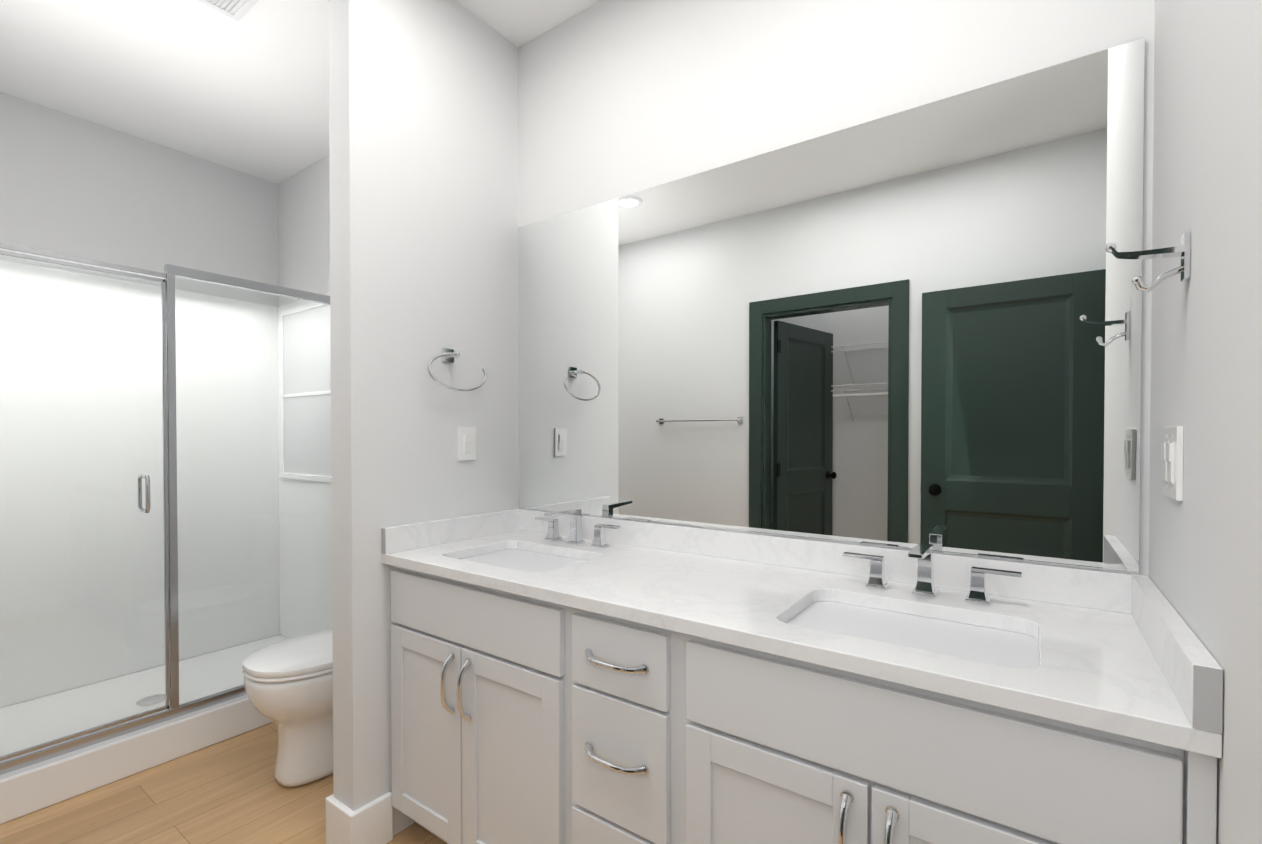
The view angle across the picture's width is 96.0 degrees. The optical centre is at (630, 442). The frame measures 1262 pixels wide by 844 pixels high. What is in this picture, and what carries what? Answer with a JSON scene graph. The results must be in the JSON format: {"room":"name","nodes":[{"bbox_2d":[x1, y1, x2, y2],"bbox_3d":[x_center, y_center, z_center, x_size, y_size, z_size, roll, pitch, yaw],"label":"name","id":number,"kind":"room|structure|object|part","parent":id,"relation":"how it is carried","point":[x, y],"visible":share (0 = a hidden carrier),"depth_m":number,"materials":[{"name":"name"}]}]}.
{"room":"bathroom","nodes":[
{"label":"bathroom","id":0,"kind":"room"},
{"bbox_2d":[0,92,278,306],"bbox_3d":[-2.740,-0.149,2.505,0.100,2.722,2.150,0,1,35],"label":"wall","id":1,"kind":"structure","parent":0,"point":[70,185],"depth_m":2.78,"materials":[{"name":"white paint"}]},
{"bbox_2d":[0,722,446,843],"bbox_3d":[-0.908,1.284,0.726,5.170,0.100,3.150,0,1,35],"label":"floor","id":2,"kind":"structure","parent":0,"point":[230,791],"depth_m":1.89,"materials":[{"name":"brown wood"}]},
{"bbox_2d":[0,242,331,823],"bbox_3d":[-2.127,0.213,2.460,0.953,2.000,1.516,0,1,35],"label":"shower","id":3,"kind":"object","parent":2,"relation":"on","point":[165,517],"visible":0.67,"depth_m":2.67,"materials":[{"name":"glass"}]},
{"bbox_3d":[-1.840,0.192,2.144,0.110,0.144,0.014,0,1,35],"label":"handle","id":4,"kind":"part","parent":3,"relation":"part of","materials":[{"name":"silver metal"}]},
{"bbox_2d":[242,628,332,786],"bbox_3d":[-1.098,0.812,2.219,0.430,0.808,0.716,0,1,35],"label":"toilet","id":5,"kind":"object","parent":2,"relation":"on","point":[288,684],"visible":0.35,"depth_m":1.99,"materials":[{"name":"ceramic"}]},
{"bbox_3d":[-1.154,0.777,2.140,0.382,0.046,0.524,0,1,35],"label":"seat","id":6,"kind":"part","parent":5,"relation":"part of","materials":[{"name":"ceramic"}]},
{"bbox_2d":[382,560,1221,843],"bbox_3d":[0.133,0.798,1.428,1.798,0.856,0.585,0,1,35],"label":"bathroom vanity","id":7,"kind":"object","parent":2,"relation":"on","point":[569,676],"depth_m":1.10,"materials":[{"name":"white paint"}]},
{"bbox_2d":[381,528,1221,747],"bbox_3d":[0.139,0.355,1.432,1.800,0.030,0.564,0,1,35],"label":"countertop","id":8,"kind":"structure","parent":7,"relation":"on","point":[1096,664],"depth_m":1.14,"materials":[{"name":"white stone"}]},
{"bbox_2d":[457,544,592,571],"bbox_3d":[-0.326,0.432,1.712,0.484,0.155,0.356,0,1,35],"label":"sink","id":9,"kind":"object","parent":8,"relation":"in","point":[521,556],"depth_m":1.79,"materials":[{"name":"white ceramic"}]},
{"bbox_2d":[533,509,620,547],"bbox_3d":[-0.216,0.278,1.847,0.360,0.114,0.159,0,1,35],"label":"faucet","id":10,"kind":"object","parent":8,"relation":"on","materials":[{"name":"silver metal"}]},
{"bbox_2d":[781,592,1040,671],"bbox_3d":[0.531,0.439,1.102,0.484,0.155,0.356,0,1,35],"label":"sink","id":11,"kind":"object","parent":8,"relation":"in","point":[999,641],"depth_m":1.14,"materials":[{"name":"white ceramic"}]},
{"bbox_2d":[841,543,1024,603],"bbox_3d":[0.635,0.285,1.241,0.360,0.114,0.159,0,1,35],"label":"faucet","id":12,"kind":"object","parent":8,"relation":"on","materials":[{"name":"silver metal"}]},
{"bbox_2d":[0,0,600,183],"bbox_3d":[-0.908,-1.538,0.691,5.170,0.100,3.150,0,1,35],"label":"ceiling","id":13,"kind":"structure","parent":0,"point":[247,92],"depth_m":2.28,"materials":[{"name":"white paint"}]},
{"bbox_2d":[197,0,258,20],"bbox_3d":[-1.363,-1.494,1.845,0.235,0.014,0.235,0,1,35],"label":"ceiling vent","id":14,"kind":"object","parent":13,"relation":"in","point":[237,10],"visible":1,"depth_m":1.94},
{"bbox_2d":[328,0,518,835],"bbox_3d":[-0.668,-0.142,1.946,0.115,2.722,0.656,0,1,35],"label":"wall","id":15,"kind":"structure","parent":0,"point":[423,158],"depth_m":1.78,"materials":[{"name":"white paint"}]},
{"bbox_2d":[326,792,392,843],"bbox_3d":[-0.673,1.147,1.954,0.149,0.145,0.672,0,1,35],"label":"baseboard","id":16,"kind":"structure","parent":15,"relation":"attached to","point":[371,822],"depth_m":1.69,"materials":[{"name":"white paint"}]},
{"bbox_2d":[381,508,520,551],"bbox_3d":[-0.590,0.295,1.939,0.023,0.078,0.544,0,1,35],"label":"backsplash","id":17,"kind":"structure","parent":15,"relation":"attached to","point":[397,538],"depth_m":1.89,"materials":[{"name":"white stone"}]},
{"bbox_2d":[427,348,486,391],"bbox_3d":[-0.590,-0.242,1.893,0.071,0.146,0.234,0,1,35],"label":"towel ring","id":18,"kind":"object","parent":15,"relation":"attached to","point":[447,355],"visible":1,"depth_m":1.88,"materials":[{"name":"silver metal"}]},
{"bbox_2d":[458,427,475,459],"bbox_3d":[-0.568,0.003,1.976,0.013,0.115,0.070,0,1,35],"label":"switch plate","id":19,"kind":"object","parent":15,"relation":"attached to","point":[466,443],"visible":1,"depth_m":1.97,"materials":[{"name":"plastic"}]},
{"bbox_2d":[278,0,1154,574],"bbox_3d":[-0.430,-0.145,2.240,4.170,2.722,0.100,0,1,35],"label":"wall","id":20,"kind":"structure","parent":0,"point":[618,98],"depth_m":1.65,"materials":[{"name":"white paint"}]},
{"bbox_2d":[519,38,1144,571],"bbox_3d":[0.299,-0.276,1.651,1.775,1.068,0.006,0,1,35],"label":"mirror","id":21,"kind":"object","parent":20,"relation":"attached to","point":[913,326],"visible":1,"depth_m":1.42,"materials":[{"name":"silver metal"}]},
{"bbox_2d":[519,507,1138,574],"bbox_3d":[0.296,0.255,1.654,1.775,0.006,0.002,0,1,35],"label":"channel","id":22,"kind":"object","parent":21,"relation":"attached to","point":[1000,558],"visible":1,"depth_m":1.43,"materials":[{"name":"silver metal"}]},
{"bbox_2d":[521,509,1147,611],"bbox_3d":[0.297,0.298,1.653,1.800,0.078,0.020,0,1,35],"label":"backsplash","id":23,"kind":"structure","parent":20,"relation":"attached to","point":[1089,588],"depth_m":1.45,"materials":[{"name":"white stone"}]},
{"bbox_2d":[1148,0,1261,843],"bbox_3d":[0.862,-0.126,0.675,0.248,2.722,0.950,0,1,35],"label":"wall","id":24,"kind":"structure","parent":0,"point":[1205,559],"depth_m":0.72,"materials":[{"name":"white paint"}]},
{"bbox_2d":[1105,232,1190,291],"bbox_3d":[0.799,-0.276,0.882,0.097,0.085,0.030,0,1,35],"label":"robe hook","id":25,"kind":"object","parent":24,"relation":"attached to","point":[1183,251],"visible":1,"depth_m":0.87,"materials":[{"name":"silver metal"}]},
{"bbox_2d":[1161,426,1183,500],"bbox_3d":[0.879,0.032,0.926,0.013,0.115,0.116,0,1,35],"label":"switch plate","id":26,"kind":"object","parent":24,"relation":"attached to","point":[1172,458],"visible":1,"depth_m":0.90,"materials":[{"name":"plastic"}]},
{"bbox_2d":[1129,574,1222,731],"bbox_3d":[0.855,0.307,0.909,0.027,0.078,0.544,0,1,35],"label":"backsplash","id":27,"kind":"structure","parent":24,"relation":"attached to","point":[1193,675],"depth_m":0.78,"materials":[{"name":"white stone"}]}
]}

